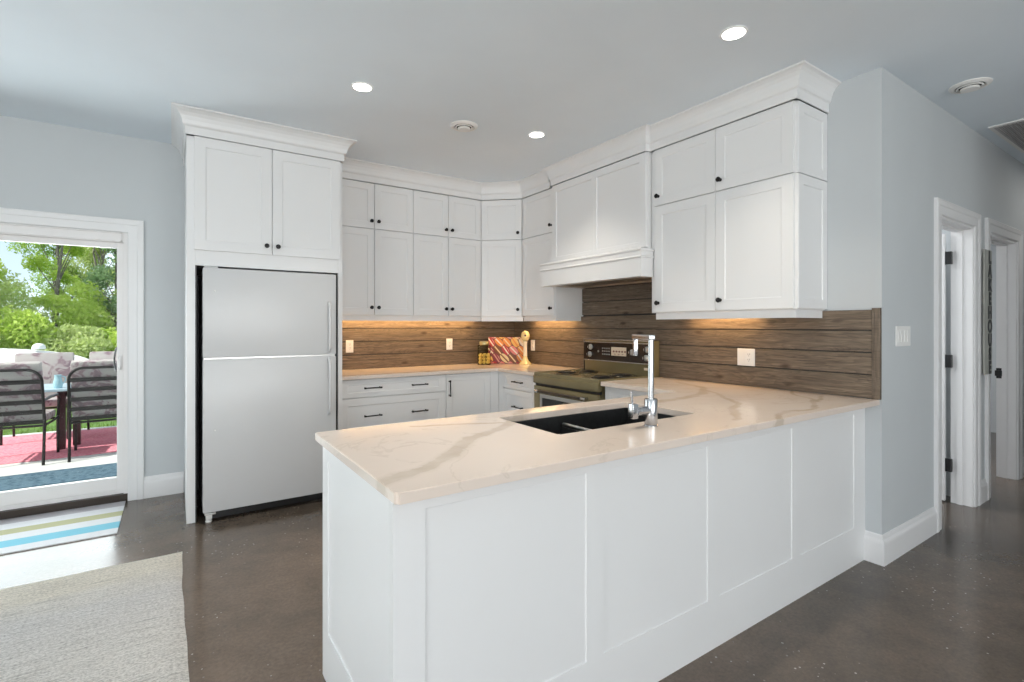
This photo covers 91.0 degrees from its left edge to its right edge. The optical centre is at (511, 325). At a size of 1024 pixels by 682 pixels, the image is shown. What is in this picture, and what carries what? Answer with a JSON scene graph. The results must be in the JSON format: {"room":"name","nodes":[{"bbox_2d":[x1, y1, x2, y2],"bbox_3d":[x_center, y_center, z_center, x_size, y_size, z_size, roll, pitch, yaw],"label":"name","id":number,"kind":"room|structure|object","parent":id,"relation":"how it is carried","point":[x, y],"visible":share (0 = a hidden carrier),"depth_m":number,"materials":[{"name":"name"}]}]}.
{"room":"kitchen","nodes":[
{"label":"kitchen","id":0,"kind":"room"},
{"bbox_2d":[0,115,503,476],"bbox_3d":[-1.122,-0.056,5.108,13.320,2.762,0.150,0,0,-34],"label":"wall","id":1,"kind":"structure","parent":0,"point":[46,167],"depth_m":3.87,"materials":[{"name":"paint"}]},
{"bbox_2d":[0,223,127,519],"bbox_3d":[-3.810,0.310,3.290,2.070,2.030,0.168,0,0,-34],"label":"door","id":2,"kind":"structure","parent":1,"relation":"in","point":[72,495],"depth_m":3.70,"materials":[{"name":"white plastic"}]},
{"bbox_2d":[0,207,143,500],"bbox_3d":[-3.767,0.260,3.226,2.270,2.130,0.022,0,0,-34],"label":"trim","id":3,"kind":"structure","parent":1,"relation":"attached to","point":[134,228],"depth_m":3.82,"materials":[{"name":"white paint"}]},
{"bbox_2d":[144,471,183,498],"bbox_3d":[-2.721,1.242,3.932,0.256,0.165,0.018,0,0,-34],"label":"baseboard","id":4,"kind":"structure","parent":1,"relation":"attached to","point":[170,483],"depth_m":3.93,"materials":[{"name":"white paint"}]},
{"bbox_2d":[342,179,412,320],"bbox_3d":[-1.336,-0.661,4.632,0.765,1.228,0.400,0,0,-34],"label":"upper cabinet","id":5,"kind":"object","parent":1,"relation":"attached to","point":[377,220],"visible":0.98,"depth_m":4.51,"materials":[{"name":"white paint"}]},
{"bbox_2d":[342,321,513,369],"bbox_3d":[-0.862,0.158,5.181,2.165,0.499,0.017,0,0,-34],"label":"backsplash","id":6,"kind":"structure","parent":1,"relation":"attached to","point":[376,344],"depth_m":5.09,"materials":[{"name":"brown wood"}]},
{"bbox_2d":[346,340,352,352],"bbox_3d":[-1.524,0.192,4.720,0.070,0.117,0.009,0,0,-34],"label":"power outlet","id":7,"kind":"object","parent":6,"relation":"attached to","point":[349,343],"visible":1,"depth_m":4.71,"materials":[{"name":"white plastic"}]},
{"bbox_2d":[446,339,451,349],"bbox_3d":[-0.659,0.192,5.302,0.070,0.117,0.009,0,0,-34],"label":"power outlet","id":8,"kind":"object","parent":6,"relation":"attached to","point":[448,341],"visible":1,"depth_m":5.30,"materials":[{"name":"white plastic"}]},
{"bbox_2d":[342,157,550,199],"bbox_3d":[-0.657,-1.357,4.720,1.953,0.159,0.616,0,0,-13],"label":"crown molding","id":9,"kind":"structure","parent":1,"relation":"attached to","point":[354,169],"depth_m":4.77,"materials":[{"name":"white paint"}]},
{"bbox_2d":[412,190,480,320],"bbox_3d":[-0.706,-0.661,5.056,0.750,1.228,0.400,0,0,-34],"label":"upper cabinet","id":10,"kind":"object","parent":1,"relation":"attached to","point":[446,233],"visible":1,"depth_m":4.90,"materials":[{"name":"white paint"}]},
{"bbox_2d":[480,199,525,320],"bbox_3d":[-0.060,-0.661,5.332,0.666,1.228,0.662,0,0,-34],"label":"upper cabinet","id":11,"kind":"object","parent":1,"relation":"attached to","point":[501,220],"visible":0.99,"depth_m":5.08,"materials":[{"name":"white paint"}]},
{"bbox_2d":[0,0,1023,199],"bbox_3d":[1.542,-1.497,1.013,13.470,0.120,9.920,0,0,-34],"label":"ceiling","id":12,"kind":"structure","parent":0,"point":[582,74],"depth_m":2.72,"materials":[{"name":"paint"}]},
{"bbox_2d":[351,82,372,91],"bbox_3d":[-0.900,-1.435,3.022,0.128,0.004,0.128,0,0,-34],"label":"recessed light","id":13,"kind":"object","parent":12,"relation":"in","point":[358,86],"visible":1,"depth_m":3.02,"materials":[{"name":"white plastic"}]},
{"bbox_2d":[450,120,477,131],"bbox_3d":[-0.345,-1.422,3.612,0.200,0.030,0.200,0,0,-34],"label":"ceiling vent","id":14,"kind":"object","parent":12,"relation":"in","point":[461,125],"visible":1,"depth_m":3.58,"materials":[{"name":"white plastic"}]},
{"bbox_2d":[528,131,544,137],"bbox_3d":[0.184,-1.435,3.776,0.128,0.004,0.128,0,0,-34],"label":"recessed light","id":15,"kind":"object","parent":12,"relation":"in","point":[536,134],"visible":1,"depth_m":3.77,"materials":[{"name":"white plastic"}]},
{"bbox_2d":[720,25,747,40],"bbox_3d":[1.088,-1.435,2.467,0.128,0.004,0.128,0,0,-34],"label":"recessed light","id":16,"kind":"object","parent":12,"relation":"in","point":[732,33],"visible":1,"depth_m":2.46,"materials":[{"name":"white plastic"}]},
{"bbox_2d":[948,77,992,93],"bbox_3d":[2.735,-1.422,3.002,0.200,0.030,0.200,0,0,-34],"label":"ceiling vent","id":17,"kind":"object","parent":12,"relation":"in","point":[974,84],"visible":1,"depth_m":2.97,"materials":[{"name":"white plastic"}]},
{"bbox_2d":[988,118,1023,152],"bbox_3d":[3.976,-1.429,3.666,0.930,0.016,0.545,0,0,-34],"label":"ceiling vent","id":18,"kind":"object","parent":12,"relation":"in","point":[1012,132],"visible":1,"depth_m":3.70,"materials":[{"name":"white plastic"}]},
{"bbox_2d":[0,432,1023,681],"bbox_3d":[1.520,1.385,0.938,13.350,0.120,9.820,0,0,-34],"label":"floor","id":19,"kind":"structure","parent":0,"point":[950,608],"depth_m":2.41,"materials":[{"name":"concrete"}]},
{"bbox_2d":[0,501,125,554],"bbox_3d":[-3.207,1.320,3.164,1.190,0.008,0.710,0,0,-34],"label":"door mat","id":20,"kind":"object","parent":19,"relation":"on","point":[18,534],"visible":1,"depth_m":3.28,"materials":[{"name":"multicoloured fabric"}]},
{"bbox_2d":[0,552,188,681],"bbox_3d":[-2.012,1.317,0.939,2.389,0.013,3.263,0,0,-34],"label":"area rug","id":21,"kind":"object","parent":19,"relation":"on","point":[125,622],"visible":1,"depth_m":2.19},
{"bbox_2d":[171,102,356,523],"bbox_3d":[-1.941,-0.056,3.927,1.192,2.761,0.894,0,0,-34],"label":"tall cabinet","id":22,"kind":"object","parent":19,"relation":"on","point":[247,207],"visible":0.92,"depth_m":3.57,"materials":[{"name":"white paint"}]},
{"bbox_2d":[199,266,335,522],"bbox_3d":[-1.893,0.461,3.878,0.868,1.726,0.791,0,0,-34],"label":"refrigerator","id":23,"kind":"object","parent":19,"relation":"on","point":[267,339],"visible":0.87,"depth_m":3.56,"materials":[{"name":"stainless steel"},{"name":"black plastic"}]},
{"bbox_2d":[342,374,445,428],"bbox_3d":[-1.169,0.883,4.574,0.979,0.884,0.646,0,0,-34],"label":"base cabinet","id":24,"kind":"object","parent":19,"relation":"on","point":[376,401],"visible":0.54,"depth_m":4.32,"materials":[{"name":"white paint"}]},
{"bbox_2d":[342,363,580,379],"bbox_3d":[-0.516,0.425,4.667,2.166,0.030,1.258,0,0,-34],"label":"countertop","id":25,"kind":"structure","parent":24,"relation":"on","point":[371,373],"depth_m":4.73,"materials":[{"name":"stone"}]},
{"bbox_2d":[478,341,490,364],"bbox_3d":[-0.294,0.286,5.346,0.132,0.246,0.132,0,0,1],"label":"glass jar","id":26,"kind":"object","parent":25,"relation":"on","point":[482,343],"visible":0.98,"depth_m":5.33,"materials":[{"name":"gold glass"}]},
{"bbox_2d":[488,337,522,363],"bbox_3d":[-0.067,0.266,5.491,0.385,0.290,0.054,0,0,1],"label":"print","id":27,"kind":"object","parent":25,"relation":"on","point":[504,350],"visible":0.8,"depth_m":5.48,"materials":[{"name":"red"}]},
{"bbox_2d":[519,331,530,364],"bbox_3d":[0.142,0.230,5.380,0.134,0.358,0.134,0,0,-34],"label":"ornament","id":28,"kind":"object","parent":25,"relation":"on","point":[525,335],"visible":1,"depth_m":5.36,"materials":[{"name":"gold metal"}]},
{"bbox_2d":[445,371,498,417],"bbox_3d":[-0.271,0.883,5.178,1.185,0.884,0.646,0,0,-34],"label":"base cabinet","id":29,"kind":"object","parent":19,"relation":"on","point":[477,392],"visible":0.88,"depth_m":4.76,"materials":[{"name":"white paint"}]},
{"bbox_2d":[499,371,535,411],"bbox_3d":[0.266,0.883,4.841,0.636,0.884,0.621,0,0,-34],"label":"base cabinet","id":30,"kind":"object","parent":19,"relation":"on","point":[516,391],"visible":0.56,"depth_m":4.68,"materials":[{"name":"white paint"}]},
{"bbox_2d":[323,408,864,681],"bbox_3d":[0.643,0.883,2.385,2.789,0.884,0.740,0,0,-34],"label":"base cabinet","id":31,"kind":"object","parent":19,"relation":"on","point":[637,568],"visible":0.73,"depth_m":1.74,"materials":[{"name":"white paint"}]},
{"bbox_2d":[315,377,879,504],"bbox_3d":[0.454,0.425,2.647,2.810,0.030,1.534,0,0,-34],"label":"countertop","id":32,"kind":"structure","parent":31,"relation":"on","point":[406,462],"depth_m":1.86,"materials":[{"name":"stone"}]},
{"bbox_2d":[515,408,675,433],"bbox_3d":[0.397,0.556,2.304,0.834,0.231,0.444,0,0,-34],"label":"sink","id":33,"kind":"object","parent":32,"relation":"in","point":[564,424],"visible":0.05,"depth_m":2.52,"materials":[{"name":"black stone"}]},
{"bbox_2d":[628,334,657,426],"bbox_3d":[0.556,0.223,2.118,0.114,0.372,0.270,0,0,17],"label":"kitchen faucet","id":34,"kind":"object","parent":32,"relation":"on","point":[649,410],"visible":1,"depth_m":2.05,"materials":[{"name":"silver metal"}]},
{"bbox_2d":[533,338,658,407],"bbox_3d":[0.664,0.706,4.194,0.696,1.178,0.838,0,0,-34],"label":"range","id":35,"kind":"object","parent":19,"relation":"on","point":[604,359],"visible":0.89,"depth_m":4.18,"materials":[{"name":"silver metal"}]},
{"bbox_2d":[534,369,647,384],"bbox_3d":[0.648,0.417,4.201,0.555,0.036,0.808,0,0,-34],"label":"cooktop","id":36,"kind":"object","parent":35,"relation":"in","point":[573,376],"depth_m":4.13,"materials":[{"name":"black metal"}]},
{"bbox_2d":[605,386,655,399],"bbox_3d":[1.116,0.883,3.578,0.636,0.884,0.708,0,0,-34],"label":"base cabinet","id":37,"kind":"object","parent":19,"relation":"on","point":[610,392],"visible":0.02,"depth_m":3.60,"materials":[{"name":"white paint"}]},
{"bbox_2d":[522,67,890,534],"bbox_3d":[1.092,-0.056,4.326,0.120,2.762,3.620,0,0,-34],"label":"wall","id":38,"kind":"structure","parent":0,"point":[858,181],"depth_m":2.85,"materials":[{"name":"paint"}]},
{"bbox_2d":[522,189,582,320],"bbox_3d":[0.376,-0.661,4.931,0.390,1.228,0.520,0,0,-34],"label":"upper cabinet","id":39,"kind":"object","parent":38,"relation":"attached to","point":[539,303],"visible":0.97,"depth_m":4.81,"materials":[{"name":"white paint"}]},
{"bbox_2d":[539,124,653,287],"bbox_3d":[0.798,-0.897,4.218,0.486,1.078,1.244,0,0,-34],"label":"range hood","id":40,"kind":"object","parent":38,"relation":"attached to","point":[602,218],"visible":0.94,"depth_m":4.03,"materials":[{"name":"white paint"}]},
{"bbox_2d":[514,282,881,399],"bbox_3d":[1.038,0.017,4.278,0.021,0.784,3.601,0,0,-34],"label":"backsplash","id":41,"kind":"structure","parent":38,"relation":"attached to","point":[839,352],"depth_m":3.50,"materials":[{"name":"brown wood"}]},
{"bbox_2d":[531,340,534,350],"bbox_3d":[0.225,0.210,5.466,0.009,0.117,0.070,0,0,-34],"label":"power outlet","id":42,"kind":"object","parent":41,"relation":"attached to","point":[532,341],"visible":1,"depth_m":5.46,"materials":[{"name":"white plastic"}]},
{"bbox_2d":[737,348,754,365],"bbox_3d":[1.595,0.213,3.429,0.009,0.117,0.125,0,0,-34],"label":"power outlet","id":43,"kind":"object","parent":41,"relation":"attached to","point":[745,357],"visible":1,"depth_m":3.43,"materials":[{"name":"white plastic"}]},
{"bbox_2d":[746,352,750,361],"bbox_3d":[1.605,0.213,3.408,0.003,0.066,0.033,0,0,-34],"label":"receptacle","id":44,"kind":"object","parent":43,"relation":"attached to","point":[748,354],"depth_m":3.41,"materials":[{"name":"grey plastic"}]},
{"bbox_2d":[649,60,841,319],"bbox_3d":[1.443,-0.742,3.304,0.436,1.389,1.128,0,0,-34],"label":"upper cabinet","id":45,"kind":"object","parent":38,"relation":"attached to","point":[739,208],"visible":1,"depth_m":3.07,"materials":[{"name":"white paint"}]},
{"bbox_2d":[942,229,950,500],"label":"door","id":46,"kind":"structure","parent":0,"point":[948,233],"depth_m":3.92,"materials":[{"name":"paint"}]},
{"bbox_2d":[891,74,1023,529],"bbox_3d":[4.226,-0.056,4.325,5.080,2.762,0.120,0,0,-34],"label":"wall","id":47,"kind":"structure","parent":0,"point":[934,153],"depth_m":3.12,"materials":[{"name":"paint"}]},
{"bbox_2d":[864,506,936,566],"bbox_3d":[2.354,1.242,3.041,0.817,0.165,0.116,0,0,-34],"label":"baseboard","id":48,"kind":"structure","parent":47,"relation":"attached to","point":[882,550],"depth_m":2.89,"materials":[{"name":"white paint"}]},
{"bbox_2d":[895,326,910,345],"bbox_3d":[2.281,0.060,2.939,0.221,0.113,0.009,0,0,-34],"label":"light switch","id":49,"kind":"object","parent":47,"relation":"attached to","point":[902,333],"visible":1,"depth_m":2.93,"materials":[{"name":"white plastic"}]},
{"bbox_2d":[934,197,980,532],"bbox_3d":[3.095,0.250,3.479,0.900,2.150,0.022,0,0,-34],"label":"trim","id":50,"kind":"structure","parent":47,"relation":"attached to","point":[944,208],"depth_m":3.36,"materials":[{"name":"white paint"}]},
{"bbox_2d":[942,216,973,506],"bbox_3d":[3.045,0.300,3.554,0.700,2.050,0.161,0,0,-34],"label":"trim","id":51,"kind":"structure","parent":47,"relation":"attached to","point":[960,257],"depth_m":3.71,"materials":[{"name":"white paint"}]},
{"bbox_2d":[981,478,987,503],"bbox_3d":[3.538,1.242,3.779,0.168,0.165,0.018,0,0,-34],"label":"baseboard","id":52,"kind":"object","parent":47,"relation":"attached to","point":[984,486],"visible":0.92,"depth_m":3.77,"materials":[{"name":"white paint"}]},
{"bbox_2d":[983,249,991,374],"bbox_3d":[3.567,-0.105,3.772,0.181,0.932,0.015,0,0,-34],"label":"wall sign","id":53,"kind":"object","parent":47,"relation":"attached to","point":[987,254],"visible":1,"depth_m":3.75,"materials":[{"name":"grey wood"}]},
{"bbox_2d":[991,233,1016,479],"bbox_3d":[3.984,0.300,4.164,0.800,2.050,0.126,0,0,-34],"label":"door","id":54,"kind":"structure","parent":47,"relation":"attached to","point":[1006,249],"depth_m":4.37,"materials":[{"name":"white paint"}]},
{"bbox_2d":[995,368,1001,377],"bbox_3d":[4.271,0.415,4.407,0.018,0.090,0.057,0,0,-34],"label":"strike plate","id":55,"kind":"object","parent":54,"relation":"attached to","point":[998,372],"visible":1,"depth_m":4.41,"materials":[{"name":"black metal"}]},
{"bbox_2d":[985,217,1022,499],"bbox_3d":[4.025,0.250,4.104,1.000,2.150,0.022,0,0,-34],"label":"trim","id":56,"kind":"structure","parent":47,"relation":"attached to","point":[995,227],"depth_m":4.33,"materials":[{"name":"white paint"}]},
{"bbox_2d":[991,244,995,432],"bbox_3d":[5.831,-0.056,6.597,0.120,2.762,5.140,0,0,-34],"label":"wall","id":57,"kind":"structure","parent":0,"point":[993,247],"depth_m":6.25,"materials":[{"name":"paint"}]},
{"label":"outside","id":58,"kind":"structure","parent":0,"visible":0},
{"bbox_2d":[3,405,116,434],"bbox_3d":[-25.281,1.535,43.428,120.000,0.180,82.050,0,0,-34],"label":"ground","id":59,"kind":"structure","parent":58,"point":[53,425],"depth_m":7.22,"materials":[{"name":"green plant"}]},
{"bbox_2d":[0,258,7,282],"bbox_3d":[-13.232,-1.482,11.801,2.104,5.953,2.421,0,0,-34],"label":"tree","id":60,"kind":"object","parent":59,"relation":"on","point":[1,263],"visible":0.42,"depth_m":12.96,"materials":[{"name":"green plant"}]},
{"bbox_2d":[0,305,58,349],"bbox_3d":[-11.804,0.494,12.187,1.474,2.008,1.286,0,0,-7],"label":"shrub","id":61,"kind":"object","parent":59,"relation":"on","point":[26,329],"visible":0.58,"depth_m":11.94,"materials":[{"name":"green plant"}]},
{"bbox_2d":[0,266,59,347],"bbox_3d":[-13.787,-0.210,14.102,2.028,3.387,1.599,0,0,-1],"label":"shrub","id":62,"kind":"object","parent":59,"relation":"on","point":[4,296],"visible":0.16,"depth_m":14.19,"materials":[{"name":"green plant"}]},
{"bbox_2d":[0,343,88,361],"bbox_3d":[-10.457,0.895,9.562,4.000,1.100,1.500,0,0,-34],"label":"covered boat","id":63,"kind":"object","parent":59,"relation":"on","point":[6,355],"visible":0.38,"depth_m":9.87,"materials":[{"name":"white fabric"}]},
{"bbox_2d":[1,241,105,320],"bbox_3d":[-17.024,-2.038,18.779,2.847,7.068,2.741,0,0,15],"label":"tree","id":64,"kind":"object","parent":59,"relation":"on","point":[23,245],"visible":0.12,"depth_m":18.68,"materials":[{"name":"green plant"}]},
{"bbox_2d":[21,245,95,342],"bbox_3d":[-13.656,-1.423,15.244,1.656,5.840,1.653,0,0,29],"label":"tree","id":65,"kind":"object","parent":59,"relation":"on","point":[60,276],"visible":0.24,"depth_m":15.11,"materials":[{"name":"green plant"}]},
{"bbox_2d":[36,323,114,358],"bbox_3d":[-10.711,0.699,12.560,1.601,1.576,1.379,0,0,-6],"label":"shrub","id":66,"kind":"object","parent":59,"relation":"on","point":[81,342],"visible":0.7,"depth_m":12.27,"materials":[{"name":"green plant"}]},
{"bbox_2d":[50,279,116,332],"bbox_3d":[-12.535,0.039,14.920,1.702,2.892,1.728,0,0,-36],"label":"shrub","id":67,"kind":"object","parent":59,"relation":"on","point":[84,314],"visible":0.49,"depth_m":14.60,"materials":[{"name":"green plant"}]},
{"bbox_2d":[54,246,114,324],"bbox_3d":[-15.454,-1.651,18.959,2.701,6.297,2.079,0,0,-14],"label":"tree","id":68,"kind":"object","parent":59,"relation":"on","point":[95,253],"visible":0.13,"depth_m":18.76,"materials":[{"name":"green plant"}]},
{"bbox_2d":[75,248,116,327],"bbox_3d":[-12.369,-1.197,15.802,2.199,5.386,1.832,0,0,-34],"label":"tree","id":69,"kind":"object","parent":59,"relation":"on","point":[99,275],"visible":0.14,"depth_m":15.67,"materials":[{"name":"green plant"}]},
{"bbox_2d":[97,326,116,350],"bbox_3d":[-10.178,0.618,13.270,1.604,1.797,1.358,0,0,-12],"label":"shrub","id":70,"kind":"object","parent":59,"relation":"on","point":[112,334],"visible":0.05,"depth_m":12.95,"materials":[{"name":"green plant"}]},
{"bbox_2d":[100,257,114,295],"bbox_3d":[-12.056,-2.035,17.429,2.852,7.060,3.098,0,0,-14],"label":"tree","id":71,"kind":"object","parent":59,"relation":"on","point":[112,260],"visible":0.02,"depth_m":16.17,"materials":[{"name":"green plant"}]},
{"bbox_2d":[106,289,116,330],"bbox_3d":[-11.681,-0.042,15.649,1.755,3.055,1.543,0,0,-34],"label":"shrub","id":72,"kind":"object","parent":59,"relation":"on","point":[115,290],"visible":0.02,"depth_m":15.25,"materials":[{"name":"green plant"}]},
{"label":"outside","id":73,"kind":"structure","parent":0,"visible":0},
{"bbox_2d":[0,426,116,491],"bbox_3d":[-3.708,1.485,5.978,12.000,0.120,4.180,0,0,-34],"label":"floor","id":74,"kind":"structure","parent":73,"point":[104,458],"depth_m":5.21,"materials":[{"name":"concrete"}]},
{"bbox_2d":[0,427,116,464],"bbox_3d":[-5.787,1.420,5.845,4.400,0.008,1.740,0,0,-34],"label":"outdoor rug","id":75,"kind":"object","parent":74,"relation":"on","point":[22,448],"visible":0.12,"depth_m":5.91,"materials":[{"name":"red fabric"}]},
{"bbox_2d":[0,361,60,464],"bbox_3d":[-5.182,0.893,5.207,0.668,1.066,0.681,0,0,-31],"label":"patio chair","id":76,"kind":"object","parent":75,"relation":"on","point":[22,396],"visible":1,"depth_m":5.07,"materials":[{"name":"black metal"}]},
{"bbox_2d":[0,361,42,420],"bbox_3d":[-5.080,0.657,5.035,0.576,0.594,0.210,0,0,-31],"label":"cushion","id":77,"kind":"object","parent":76,"relation":"on","point":[21,392],"depth_m":5.06,"materials":[{"name":"white fabric"}]},
{"bbox_2d":[0,409,55,422],"bbox_3d":[-5.222,0.967,5.273,0.570,0.085,0.500,0,0,-31],"label":"seat cushion","id":78,"kind":"object","parent":76,"relation":"on","point":[50,413],"depth_m":5.15,"materials":[{"name":"white fabric"}]},
{"bbox_2d":[0,352,74,445],"bbox_3d":[-5.993,0.884,6.402,0.668,1.066,0.681,0,0,-34],"label":"patio chair","id":79,"kind":"object","parent":75,"relation":"on","point":[56,363],"visible":0.17,"depth_m":6.56,"materials":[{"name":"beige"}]},
{"bbox_2d":[15,352,74,396],"bbox_3d":[-6.105,0.648,6.568,0.576,0.594,0.210,0,0,-34],"label":"cushion","id":80,"kind":"object","parent":79,"relation":"on","point":[56,363],"depth_m":6.58,"materials":[{"name":"white fabric"}]},
{"bbox_2d":[45,396,66,406],"bbox_3d":[-5.950,0.958,6.338,0.570,0.085,0.500,0,0,-34],"label":"seat cushion","id":81,"kind":"object","parent":79,"relation":"on","point":[52,402],"depth_m":6.22,"materials":[{"name":"white fabric"}]},
{"bbox_2d":[44,383,80,449],"bbox_3d":[-5.043,1.063,6.153,1.820,0.707,0.780,0,0,-34],"label":"patio table","id":82,"kind":"object","parent":75,"relation":"on","point":[62,391],"visible":0.27,"depth_m":5.77,"materials":[{"name":"paint"}]},
{"bbox_2d":[53,375,65,387],"bbox_3d":[-5.190,0.634,5.759,0.088,0.150,0.106,0,0,22],"label":"pitcher","id":83,"kind":"object","parent":82,"relation":"on","point":[57,383],"visible":1,"depth_m":5.72,"materials":[{"name":"teal ceramic"}]},
{"bbox_2d":[67,359,116,461],"bbox_3d":[-4.537,0.893,5.641,0.668,1.066,0.681,0,0,-36],"label":"patio chair","id":84,"kind":"object","parent":75,"relation":"on","point":[92,389],"visible":0.52,"depth_m":5.37,"materials":[{"name":"black metal"}]},
{"bbox_2d":[70,359,116,415],"bbox_3d":[-4.420,0.657,5.478,0.576,0.594,0.210,0,0,-36],"label":"cushion","id":85,"kind":"object","parent":84,"relation":"on","point":[93,392],"depth_m":5.37,"materials":[{"name":"white fabric"}]},
{"bbox_2d":[72,412,116,416],"bbox_3d":[-4.583,0.967,5.703,0.570,0.085,0.500,0,0,-36],"label":"seat cushion","id":86,"kind":"object","parent":84,"relation":"on","point":[74,414],"depth_m":5.41,"materials":[{"name":"white fabric"}]},
{"bbox_2d":[87,351,116,429],"bbox_3d":[-5.396,0.884,6.804,0.668,1.066,0.681,0,0,-31],"label":"patio chair","id":87,"kind":"object","parent":75,"relation":"on","point":[100,354],"visible":0.06,"depth_m":6.90,"materials":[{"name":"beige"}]},
{"bbox_2d":[89,351,116,359],"bbox_3d":[-5.499,0.648,6.976,0.576,0.594,0.210,0,0,-31],"label":"cushion","id":88,"kind":"object","parent":87,"relation":"on","point":[100,354],"depth_m":6.91,"materials":[{"name":"white fabric"}]},
{"bbox_2d":[0,463,116,490],"bbox_3d":[-4.645,1.420,4.505,2.800,0.008,0.560,0,0,-34],"label":"mat","id":89,"kind":"object","parent":74,"relation":"on","point":[27,480],"visible":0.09,"depth_m":4.73,"materials":[{"name":"blue fabric"}]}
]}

